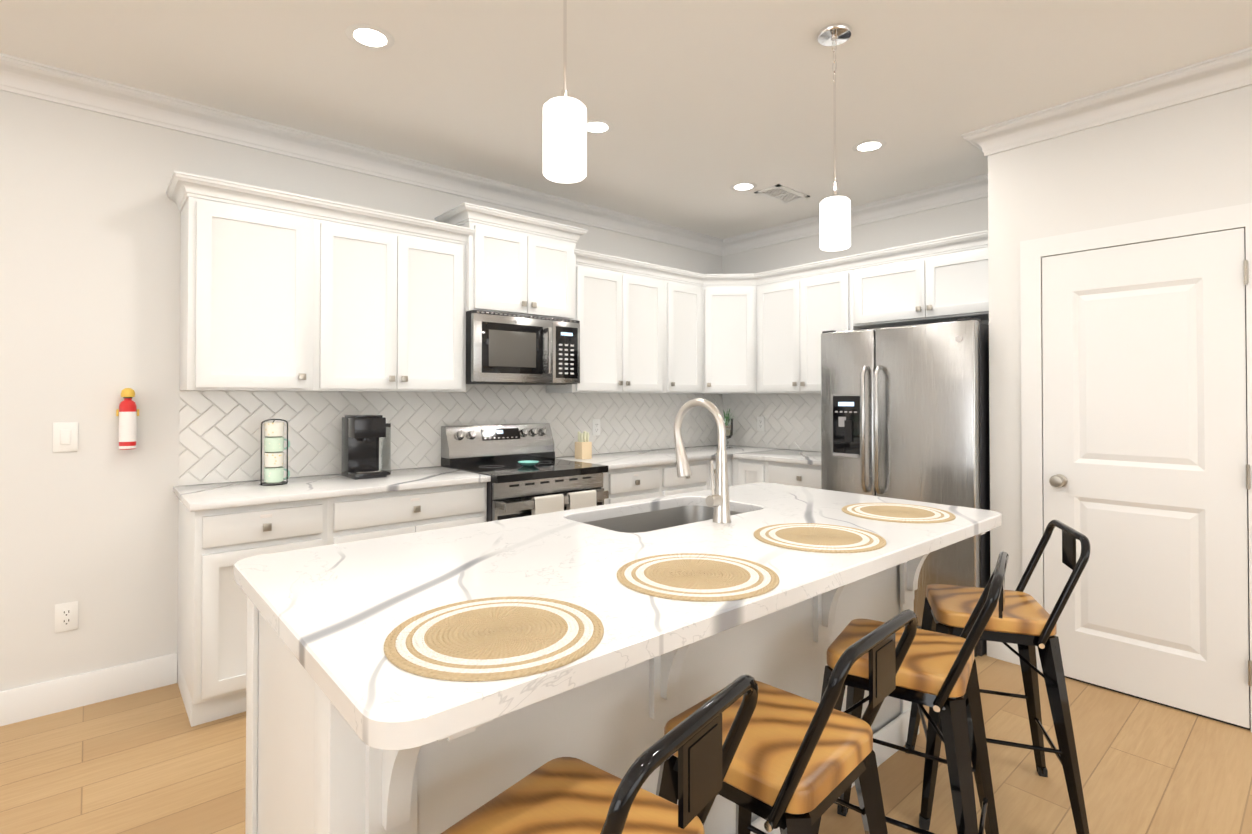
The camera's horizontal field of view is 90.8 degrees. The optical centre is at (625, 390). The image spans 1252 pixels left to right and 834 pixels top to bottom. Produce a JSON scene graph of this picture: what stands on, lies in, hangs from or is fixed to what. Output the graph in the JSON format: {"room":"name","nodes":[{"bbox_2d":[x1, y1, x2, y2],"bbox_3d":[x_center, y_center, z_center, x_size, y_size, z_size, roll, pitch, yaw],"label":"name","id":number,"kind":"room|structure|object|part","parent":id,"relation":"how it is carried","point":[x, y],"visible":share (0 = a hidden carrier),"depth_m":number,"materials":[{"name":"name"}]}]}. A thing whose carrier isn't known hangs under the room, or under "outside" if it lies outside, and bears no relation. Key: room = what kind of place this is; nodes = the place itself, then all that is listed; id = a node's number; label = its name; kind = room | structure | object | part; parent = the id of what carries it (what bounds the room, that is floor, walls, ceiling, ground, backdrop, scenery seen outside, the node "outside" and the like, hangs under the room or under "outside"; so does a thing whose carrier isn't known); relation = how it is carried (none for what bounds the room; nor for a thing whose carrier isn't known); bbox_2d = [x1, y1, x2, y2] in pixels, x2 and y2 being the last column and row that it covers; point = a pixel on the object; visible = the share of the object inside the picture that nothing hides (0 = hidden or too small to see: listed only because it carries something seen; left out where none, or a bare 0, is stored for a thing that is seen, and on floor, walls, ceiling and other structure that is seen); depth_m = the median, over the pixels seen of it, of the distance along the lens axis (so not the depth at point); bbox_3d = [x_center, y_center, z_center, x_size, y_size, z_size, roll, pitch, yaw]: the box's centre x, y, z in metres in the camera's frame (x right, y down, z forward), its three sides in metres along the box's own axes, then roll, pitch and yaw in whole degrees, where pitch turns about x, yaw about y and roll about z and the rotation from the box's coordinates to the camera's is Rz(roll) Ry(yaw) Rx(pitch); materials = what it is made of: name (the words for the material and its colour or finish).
{"room":"kitchen","nodes":[
{"label":"kitchen","id":0,"kind":"room"},
{"bbox_2d":[0,90,721,691],"bbox_3d":[-2.490,0.009,2.744,11.160,2.745,0.150,1,-1,-41],"label":"wall","id":1,"kind":"structure","parent":0,"point":[90,234],"depth_m":2.76,"materials":[{"name":"white paint"}]},
{"bbox_2d":[52,422,77,451],"bbox_3d":[-2.435,0.200,2.683,0.082,0.128,0.010,1,-1,-41],"label":"switch plate","id":2,"kind":"object","parent":1,"relation":"attached to","point":[65,436],"visible":1,"depth_m":2.68,"materials":[{"name":"white plastic"}]},
{"bbox_2d":[55,601,77,632],"bbox_3d":[-2.428,0.980,2.682,0.075,0.120,0.008,1,-1,-41],"label":"electrical outlet","id":3,"kind":"object","parent":1,"relation":"attached to","point":[66,616],"visible":1,"depth_m":2.68,"materials":[{"name":"white plastic"}]},
{"bbox_2d":[0,653,176,725],"bbox_3d":[-4.333,1.294,1.021,5.833,0.138,0.015,1,-1,-41],"label":"baseboard","id":4,"kind":"structure","parent":1,"relation":"attached to","point":[28,702],"depth_m":2.71,"materials":[{"name":"white paint"}]},
{"bbox_2d":[116,388,138,449],"bbox_3d":[-2.256,0.125,2.797,0.080,0.277,0.073,1,-1,-41],"label":"fire extinguisher","id":5,"kind":"object","parent":1,"relation":"attached to","point":[127,412],"visible":0.98,"depth_m":2.77,"materials":[{"name":"red paint"}]},
{"bbox_2d":[178,182,317,390],"bbox_3d":[-1.833,-0.443,3.000,0.510,0.885,0.331,1,-1,-41],"label":"upper cabinet","id":6,"kind":"object","parent":1,"relation":"attached to","point":[282,291],"depth_m":2.87,"materials":[{"name":"white paint"}]},
{"bbox_2d":[318,210,401,391],"bbox_3d":[-1.487,-0.440,3.301,0.407,0.885,0.331,1,-1,-41],"label":"upper cabinet","id":7,"kind":"object","parent":1,"relation":"attached to","point":[360,259],"depth_m":3.19,"materials":[{"name":"white paint"}]},
{"bbox_2d":[0,53,724,255],"bbox_3d":[-2.805,-1.310,2.321,9.810,0.118,0.096,1,-1,-41],"label":"crown molding","id":8,"kind":"structure","parent":1,"relation":"attached to","point":[20,76],"depth_m":3.26,"materials":[{"name":"white paint"}]},
{"bbox_2d":[402,222,465,391],"bbox_3d":[-1.179,-0.437,3.568,0.408,0.885,0.331,1,-1,-41],"label":"upper cabinet","id":9,"kind":"object","parent":1,"relation":"attached to","point":[433,261],"depth_m":3.45,"materials":[{"name":"white paint"}]},
{"bbox_2d":[179,384,722,485],"bbox_3d":[-0.624,0.213,4.243,3.974,0.506,0.030,1,-1,-41],"label":"backsplash","id":10,"kind":"structure","parent":1,"relation":"attached to","point":[219,436],"depth_m":3.66,"materials":[{"name":"white tile"}]},
{"bbox_2d":[592,419,599,435],"bbox_3d":[-0.220,0.271,4.597,0.075,0.120,0.008,1,-1,-41],"label":"outlet","id":11,"kind":"object","parent":10,"relation":"attached to","point":[595,426],"visible":1,"depth_m":4.59,"materials":[{"name":"white plastic"}]},
{"bbox_2d":[438,214,529,315],"bbox_3d":[-0.869,-0.735,3.814,0.380,0.545,0.371,1,-1,-41],"label":"upper cabinet","id":12,"kind":"object","parent":1,"relation":"attached to","point":[497,249],"depth_m":3.66,"materials":[{"name":"white paint"}]},
{"bbox_2d":[466,310,579,384],"bbox_3d":[-0.702,-0.251,3.907,0.754,0.416,0.441,1,-1,-41],"label":"microwave","id":13,"kind":"object","parent":12,"relation":"attached to","point":[508,349],"visible":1,"depth_m":3.73,"materials":[{"name":"silver metal"}]},
{"bbox_2d":[530,226,581,321],"bbox_3d":[-0.582,-0.732,4.063,0.380,0.545,0.371,1,-1,-41],"label":"upper cabinet","id":14,"kind":"object","parent":1,"relation":"attached to","point":[555,260],"depth_m":3.94,"materials":[{"name":"white paint"}]},
{"bbox_2d":[546,258,625,392],"bbox_3d":[-0.291,-0.429,4.339,0.425,0.885,0.331,1,-1,-41],"label":"upper cabinet","id":15,"kind":"object","parent":1,"relation":"attached to","point":[603,324],"depth_m":4.24,"materials":[{"name":"white paint"}]},
{"bbox_2d":[626,266,669,393],"bbox_3d":[0.030,-0.426,4.618,0.425,0.885,0.331,1,-1,-41],"label":"upper cabinet","id":16,"kind":"object","parent":1,"relation":"attached to","point":[647,291],"depth_m":4.52,"materials":[{"name":"white paint"}]},
{"bbox_2d":[670,274,705,393],"bbox_3d":[0.352,-0.423,4.898,0.430,0.885,0.331,1,-1,-41],"label":"upper cabinet","id":17,"kind":"object","parent":1,"relation":"attached to","point":[687,295],"depth_m":4.80,"materials":[{"name":"white paint"}]},
{"bbox_2d":[706,282,753,393],"bbox_3d":[0.820,-0.404,4.903,0.285,0.824,0.285,1,-1,-41],"label":"upper cabinet","id":18,"kind":"object","parent":1,"relation":"attached to","point":[729,305],"depth_m":4.90,"materials":[{"name":"white paint"}]},
{"bbox_2d":[706,274,753,285],"bbox_3d":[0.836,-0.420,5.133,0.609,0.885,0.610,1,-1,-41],"label":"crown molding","id":19,"kind":"structure","parent":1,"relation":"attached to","point":[729,277],"depth_m":4.90,"materials":[{"name":"white paint"}]},
{"bbox_2d":[0,653,1251,833],"bbox_3d":[0.019,1.410,-0.159,11.160,0.120,7.800,1,-1,-41],"label":"floor","id":20,"kind":"structure","parent":0,"point":[151,761],"depth_m":2.23,"materials":[{"name":"brown wood"}]},
{"bbox_2d":[177,497,332,726],"bbox_3d":[-1.742,0.933,2.872,0.500,0.900,0.621,1,-1,-41],"label":"base cabinet","id":21,"kind":"object","parent":20,"relation":"on","point":[215,546],"depth_m":2.57,"materials":[{"name":"white paint"}]},
{"bbox_2d":[333,482,486,543],"bbox_3d":[-1.249,0.938,3.301,0.806,0.900,0.621,1,-1,-41],"label":"base cabinet","id":22,"kind":"object","parent":20,"relation":"on","point":[383,514],"depth_m":3.05,"materials":[{"name":"white paint"}]},
{"bbox_2d":[173,466,490,510],"bbox_3d":[-1.438,0.470,3.126,1.329,0.030,0.644,1,-1,-41],"label":"countertop","id":23,"kind":"structure","parent":22,"relation":"on","point":[198,497],"depth_m":2.93,"materials":[{"name":"stone"}]},
{"bbox_2d":[259,419,289,485],"bbox_3d":[-1.709,0.294,3.009,0.131,0.318,0.121,1,-1,-41],"label":"mug rack","id":24,"kind":"object","parent":23,"relation":"on","point":[274,448],"visible":1,"depth_m":2.97,"materials":[{"name":"white ceramic"}]},
{"bbox_2d":[341,415,390,479],"bbox_3d":[-1.381,0.293,3.320,0.212,0.327,0.230,1,-1,-41],"label":"coffee maker","id":25,"kind":"object","parent":23,"relation":"on","point":[362,435],"visible":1,"depth_m":3.27,"materials":[{"name":"black plastic"}]},
{"bbox_2d":[441,423,608,521],"bbox_3d":[-0.611,0.804,3.767,0.764,1.176,0.738,1,-1,-41],"label":"range","id":26,"kind":"object","parent":20,"relation":"on","point":[496,452],"visible":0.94,"depth_m":3.74,"materials":[{"name":"silver metal"}]},
{"bbox_2d":[518,460,538,465],"bbox_3d":[-0.593,0.442,3.758,0.132,0.026,0.132,1,-1,-41],"label":"dish","id":27,"kind":"object","parent":26,"relation":"on","point":[529,463],"visible":1,"depth_m":3.73,"materials":[{"name":"teal ceramic"}]},
{"bbox_2d":[532,494,563,514],"bbox_3d":[-0.435,0.774,3.444,0.190,0.382,0.045,1,-1,-41],"label":"hanging towel","id":28,"kind":"object","parent":26,"relation":"hanging from","point":[549,504],"visible":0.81,"depth_m":3.43,"materials":[{"name":"white fabric"}]},
{"bbox_2d":[567,490,595,509],"bbox_3d":[-0.258,0.761,3.598,0.190,0.352,0.045,1,-1,-41],"label":"hanging towel","id":29,"kind":"object","parent":26,"relation":"hanging from","point":[582,499],"visible":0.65,"depth_m":3.58,"materials":[{"name":"white fabric"}]},
{"bbox_2d":[441,675,758,833],"bbox_3d":[-0.082,0.896,0.965,0.482,0.932,0.463,0,-1,37],"label":"stool","id":30,"kind":"object","parent":20,"relation":"on","point":[566,795],"visible":1,"depth_m":0.99,"materials":[{"name":"brown wood"}]},
{"bbox_2d":[245,530,989,833],"bbox_3d":[0.178,0.928,1.943,2.232,0.890,1.056,1,-1,-41],"label":"kitchen island","id":31,"kind":"object","parent":20,"relation":"on","point":[306,773],"depth_m":1.44,"materials":[{"name":"paint"}]},
{"bbox_2d":[234,482,1001,765],"bbox_3d":[0.183,0.463,1.942,2.270,0.040,1.100,1,-1,-41],"label":"island countertop","id":32,"kind":"structure","parent":31,"relation":"on","point":[334,608],"depth_m":1.40,"materials":[{"name":"white stone"}]},
{"bbox_2d":[384,596,603,680],"bbox_3d":[-0.230,0.430,1.106,0.380,0.005,0.380,0,-1,-24],"label":"placemat","id":33,"kind":"object","parent":32,"relation":"on","point":[494,638],"visible":1,"depth_m":1.07,"materials":[{"name":"wicker"}]},
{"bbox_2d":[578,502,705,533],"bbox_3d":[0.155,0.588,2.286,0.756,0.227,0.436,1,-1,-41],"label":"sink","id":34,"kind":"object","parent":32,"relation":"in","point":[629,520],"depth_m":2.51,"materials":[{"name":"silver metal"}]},
{"bbox_2d":[617,553,778,601],"bbox_3d":[0.168,0.434,1.465,0.380,0.005,0.380,0,-1,28],"label":"placemat","id":35,"kind":"object","parent":32,"relation":"on","point":[700,577],"visible":1,"depth_m":1.43,"materials":[{"name":"wicker"}]},
{"bbox_2d":[674,398,737,521],"bbox_3d":[0.251,0.235,2.163,0.093,0.419,0.255,1,-1,-41],"label":"faucet","id":36,"kind":"object","parent":32,"relation":"on","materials":[{"name":"silver metal"}]},
{"bbox_2d":[754,523,885,552],"bbox_3d":[0.578,0.438,1.861,0.380,0.005,0.380,0,-1,-14],"label":"placemat","id":37,"kind":"object","parent":32,"relation":"on","point":[819,538],"visible":1,"depth_m":1.83,"materials":[{"name":"wicker"}]},
{"bbox_2d":[842,503,955,522],"bbox_3d":[0.989,0.443,2.257,0.380,0.005,0.380,0,-1,-29],"label":"placemat","id":38,"kind":"object","parent":32,"relation":"on","point":[898,513],"visible":1,"depth_m":2.23,"materials":[{"name":"wicker"}]},
{"bbox_2d":[601,464,664,504],"bbox_3d":[-0.162,0.948,4.244,0.536,0.900,0.621,1,-1,-41],"label":"base cabinet","id":39,"kind":"object","parent":20,"relation":"on","point":[635,483],"depth_m":4.03,"materials":[{"name":"white paint"}]},
{"bbox_2d":[665,460,710,495],"bbox_3d":[0.221,0.951,4.577,0.480,0.900,0.621,1,-1,-41],"label":"base cabinet","id":40,"kind":"object","parent":20,"relation":"on","point":[700,479],"depth_m":4.38,"materials":[{"name":"white paint"}]},
{"bbox_2d":[713,458,732,488],"bbox_3d":[0.502,0.954,4.821,0.263,0.900,0.621,1,-1,-41],"label":"base cabinet","id":41,"kind":"object","parent":20,"relation":"on","point":[729,460],"depth_m":4.65,"materials":[{"name":"white paint"}]},
{"bbox_2d":[733,458,736,485],"bbox_3d":[0.848,0.957,5.096,0.621,0.900,0.660,1,-1,-41],"label":"base cabinet","id":42,"kind":"object","parent":20,"relation":"on","point":[734,459],"depth_m":4.69,"materials":[{"name":"white paint"}]},
{"bbox_2d":[555,445,775,469],"bbox_3d":[0.362,0.487,4.687,1.904,0.030,0.647,1,-1,-41],"label":"countertop","id":43,"kind":"structure","parent":42,"relation":"on","point":[622,460],"depth_m":4.42,"materials":[{"name":"stone"}]},
{"bbox_2d":[575,431,591,458],"bbox_3d":[-0.294,0.373,4.263,0.086,0.187,0.085,1,-1,-41],"label":"knife block","id":44,"kind":"object","parent":43,"relation":"on","point":[583,447],"visible":1,"depth_m":4.24,"materials":[{"name":"beige wood"}]},
{"bbox_2d":[722,409,733,447],"bbox_3d":[0.852,0.312,5.211,0.222,0.331,0.192,1,-1,-41],"label":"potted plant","id":45,"kind":"object","parent":43,"relation":"on","point":[729,433],"visible":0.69,"depth_m":5.16,"materials":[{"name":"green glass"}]},
{"bbox_3d":[0.840,0.354,5.182,0.116,0.245,0.116,1,-1,-41],"label":"glass","id":46,"kind":"part","parent":45,"relation":"part of","materials":[{"name":"clear glass"}]},
{"bbox_2d":[737,458,764,484],"bbox_3d":[1.133,0.953,4.768,0.621,0.900,0.330,1,-1,-41],"label":"base cabinet","id":47,"kind":"object","parent":20,"relation":"on","point":[748,470],"depth_m":4.56,"materials":[{"name":"white paint"}]},
{"bbox_2d":[656,609,917,833],"bbox_3d":[0.305,0.900,1.288,0.482,0.932,0.463,-1,-1,44],"label":"stool","id":48,"kind":"object","parent":20,"relation":"on","point":[799,765],"visible":0.69,"depth_m":1.19,"materials":[{"name":"brown wood"}]},
{"bbox_2d":[765,461,820,488],"bbox_3d":[1.428,0.950,4.428,0.621,0.900,0.570,1,-1,-41],"label":"base cabinet","id":49,"kind":"object","parent":20,"relation":"on","point":[802,475],"depth_m":4.28,"materials":[{"name":"white paint"}]},
{"bbox_2d":[731,448,820,465],"bbox_3d":[1.323,0.485,4.518,0.675,0.030,0.840,1,-1,-41],"label":"countertop","id":50,"kind":"structure","parent":49,"relation":"on","point":[777,455],"depth_m":4.49,"materials":[{"name":"stone"}]},
{"bbox_2d":[821,318,989,656],"bbox_3d":[1.798,0.509,3.769,0.915,1.765,0.893,1,-1,-41],"label":"fridge","id":51,"kind":"object","parent":20,"relation":"on","point":[904,412],"visible":0.44,"depth_m":3.40,"materials":[{"name":"silver metal"}]},
{"bbox_3d":[1.509,0.472,3.519,0.150,1.635,0.881,1,-1,-41],"label":"trim","id":52,"kind":"part","parent":51,"relation":"part of","materials":[{"name":"silver metal"}]},
{"bbox_2d":[811,551,1008,833],"bbox_3d":[0.771,0.904,1.706,0.482,0.932,0.463,0,-1,34],"label":"stool","id":53,"kind":"object","parent":20,"relation":"on","point":[937,671],"visible":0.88,"depth_m":1.61,"materials":[{"name":"brown wood"}]},
{"bbox_2d":[905,519,1089,833],"bbox_3d":[1.224,0.908,2.081,0.482,0.932,0.463,0,-1,19],"label":"stool","id":54,"kind":"object","parent":20,"relation":"on","point":[1026,623],"visible":0.9,"depth_m":1.96,"materials":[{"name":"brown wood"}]},
{"bbox_2d":[987,641,1011,657],"bbox_3d":[1.993,1.318,3.316,0.265,0.138,0.015,1,-1,-41],"label":"baseboard","id":55,"kind":"structure","parent":20,"relation":"on","point":[994,649],"depth_m":3.20,"materials":[{"name":"white paint"}]},
{"bbox_2d":[0,0,1251,238],"bbox_3d":[0.019,-1.455,-0.128,11.160,0.120,7.800,1,-1,-41],"label":"ceiling","id":56,"kind":"structure","parent":0,"point":[700,106],"depth_m":2.65,"materials":[{"name":"white paint"}]},
{"bbox_2d":[345,23,394,49],"bbox_3d":[-0.988,-1.365,2.388,0.176,0.003,0.176,1,-1,-41],"label":"recessed light","id":57,"kind":"object","parent":56,"relation":"in","point":[370,36],"visible":1,"depth_m":2.38,"materials":[{"name":"white plastic"}]},
{"bbox_2d":[543,0,586,182],"bbox_3d":[-0.157,-0.963,1.595,0.128,0.824,0.128,1,-1,-41],"label":"pendant light","id":58,"kind":"object","parent":56,"relation":"hanging from","point":[564,137],"visible":1,"depth_m":1.55,"materials":[{"name":"white glass"}]},
{"bbox_2d":[587,119,612,133],"bbox_3d":[-0.153,-1.357,3.179,0.176,0.003,0.176,1,-1,-41],"label":"recessed light","id":59,"kind":"object","parent":56,"relation":"in","point":[596,126],"visible":0.81,"depth_m":3.17,"materials":[{"name":"white plastic"}]},
{"bbox_2d":[730,182,756,190],"bbox_3d":[0.775,-1.347,4.078,0.176,0.003,0.176,1,-1,-41],"label":"recessed light","id":60,"kind":"object","parent":56,"relation":"in","point":[743,186],"visible":1,"depth_m":4.07,"materials":[{"name":"white plastic"}]},
{"bbox_2d":[754,184,809,203],"bbox_3d":[1.069,-1.344,4.227,0.360,0.007,0.200,1,-1,-41],"label":"ceiling vent","id":61,"kind":"object","parent":56,"relation":"in","point":[782,194],"visible":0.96,"depth_m":4.22,"materials":[{"name":"white plastic"}]},
{"bbox_2d":[817,23,851,250],"bbox_3d":[0.796,-0.955,2.357,0.128,0.824,0.128,1,-1,-41],"label":"pendant light","id":62,"kind":"object","parent":56,"relation":"hanging from","point":[835,221],"visible":1,"depth_m":2.32,"materials":[{"name":"white glass"}]},
{"bbox_2d":[852,139,885,151],"bbox_3d":[1.346,-1.354,3.421,0.176,0.003,0.176,1,-1,-41],"label":"recessed light","id":63,"kind":"object","parent":56,"relation":"in","point":[870,145],"visible":1,"depth_m":3.41,"materials":[{"name":"white plastic"}]},
{"bbox_2d":[961,47,1251,157],"bbox_3d":[3.464,-1.319,1.397,0.096,0.118,5.046,1,-1,-41],"label":"crown molding","id":64,"kind":"structure","parent":56,"relation":"attached to","point":[1196,81],"depth_m":2.80,"materials":[{"name":"white paint"}]},
{"bbox_2d":[722,197,988,451],"bbox_3d":[1.720,0.029,4.691,0.150,2.745,2.430,1,-1,-41],"label":"wall","id":65,"kind":"structure","parent":0,"point":[971,216],"depth_m":4.47,"materials":[{"name":"white paint"}]},
{"bbox_2d":[723,393,820,451],"bbox_3d":[1.363,0.247,4.975,0.014,0.453,1.470,1,-1,-41],"label":"backsplash","id":66,"kind":"structure","parent":65,"relation":"attached to","point":[792,421],"depth_m":5.10,"materials":[{"name":"white tile"}]},
{"bbox_2d":[757,417,764,430],"bbox_3d":[1.139,0.278,5.224,0.008,0.120,0.075,1,-1,-41],"label":"outlet","id":67,"kind":"object","parent":66,"relation":"attached to","point":[760,423],"visible":1,"depth_m":5.22,"materials":[{"name":"white plastic"}]},
{"bbox_2d":[754,270,797,393],"bbox_3d":[1.276,-0.424,4.839,0.331,0.885,0.412,1,-1,-41],"label":"upper cabinet","id":68,"kind":"object","parent":65,"relation":"attached to","point":[776,298],"depth_m":4.74,"materials":[{"name":"white paint"}]},
{"bbox_2d":[798,262,853,392],"bbox_3d":[1.547,-0.427,4.527,0.331,0.885,0.413,1,-1,-41],"label":"upper cabinet","id":69,"kind":"object","parent":65,"relation":"attached to","point":[825,294],"depth_m":4.47,"materials":[{"name":"white paint"}]},
{"bbox_2d":[724,175,987,254],"bbox_3d":[1.666,-1.285,4.580,0.096,0.118,2.310,1,-1,-41],"label":"crown molding","id":70,"kind":"structure","parent":65,"relation":"attached to","point":[976,187],"depth_m":4.41,"materials":[{"name":"white paint"}]},
{"bbox_2d":[854,250,933,329],"bbox_3d":[1.845,-0.661,4.187,0.331,0.425,0.496,1,-1,-41],"label":"upper cabinet","id":71,"kind":"object","parent":65,"relation":"attached to","point":[888,290],"depth_m":4.08,"materials":[{"name":"white paint"}]},
{"bbox_2d":[922,238,988,322],"bbox_3d":[2.170,-0.665,3.812,0.331,0.425,0.497,1,-1,-41],"label":"upper cabinet","id":72,"kind":"object","parent":65,"relation":"attached to","point":[955,279],"depth_m":3.76,"materials":[{"name":"white paint"}]},
{"bbox_2d":[988,85,1251,590],"bbox_3d":[4.300,0.000,1.965,1.930,2.745,5.070,1,-1,-41],"label":"wall block","id":73,"kind":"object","parent":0,"point":[1188,157],"visible":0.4,"depth_m":2.96,"materials":[{"name":"white paint"}]},
{"bbox_2d":[1020,203,1251,731],"bbox_3d":[2.295,0.311,2.784,0.019,2.141,0.894,1,-1,-41],"label":"door","id":74,"kind":"structure","parent":73,"relation":"attached to","point":[1136,384],"depth_m":2.75,"materials":[{"name":"white paint"}]},
{"bbox_2d":[1049,260,1251,685],"bbox_3d":[2.280,0.331,2.737,0.074,1.720,0.682,1,-1,-41],"label":"hardware piece","id":75,"kind":"object","parent":74,"relation":"attached to","point":[1058,480],"visible":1,"depth_m":2.51,"materials":[{"name":"grey metal"}]}
]}

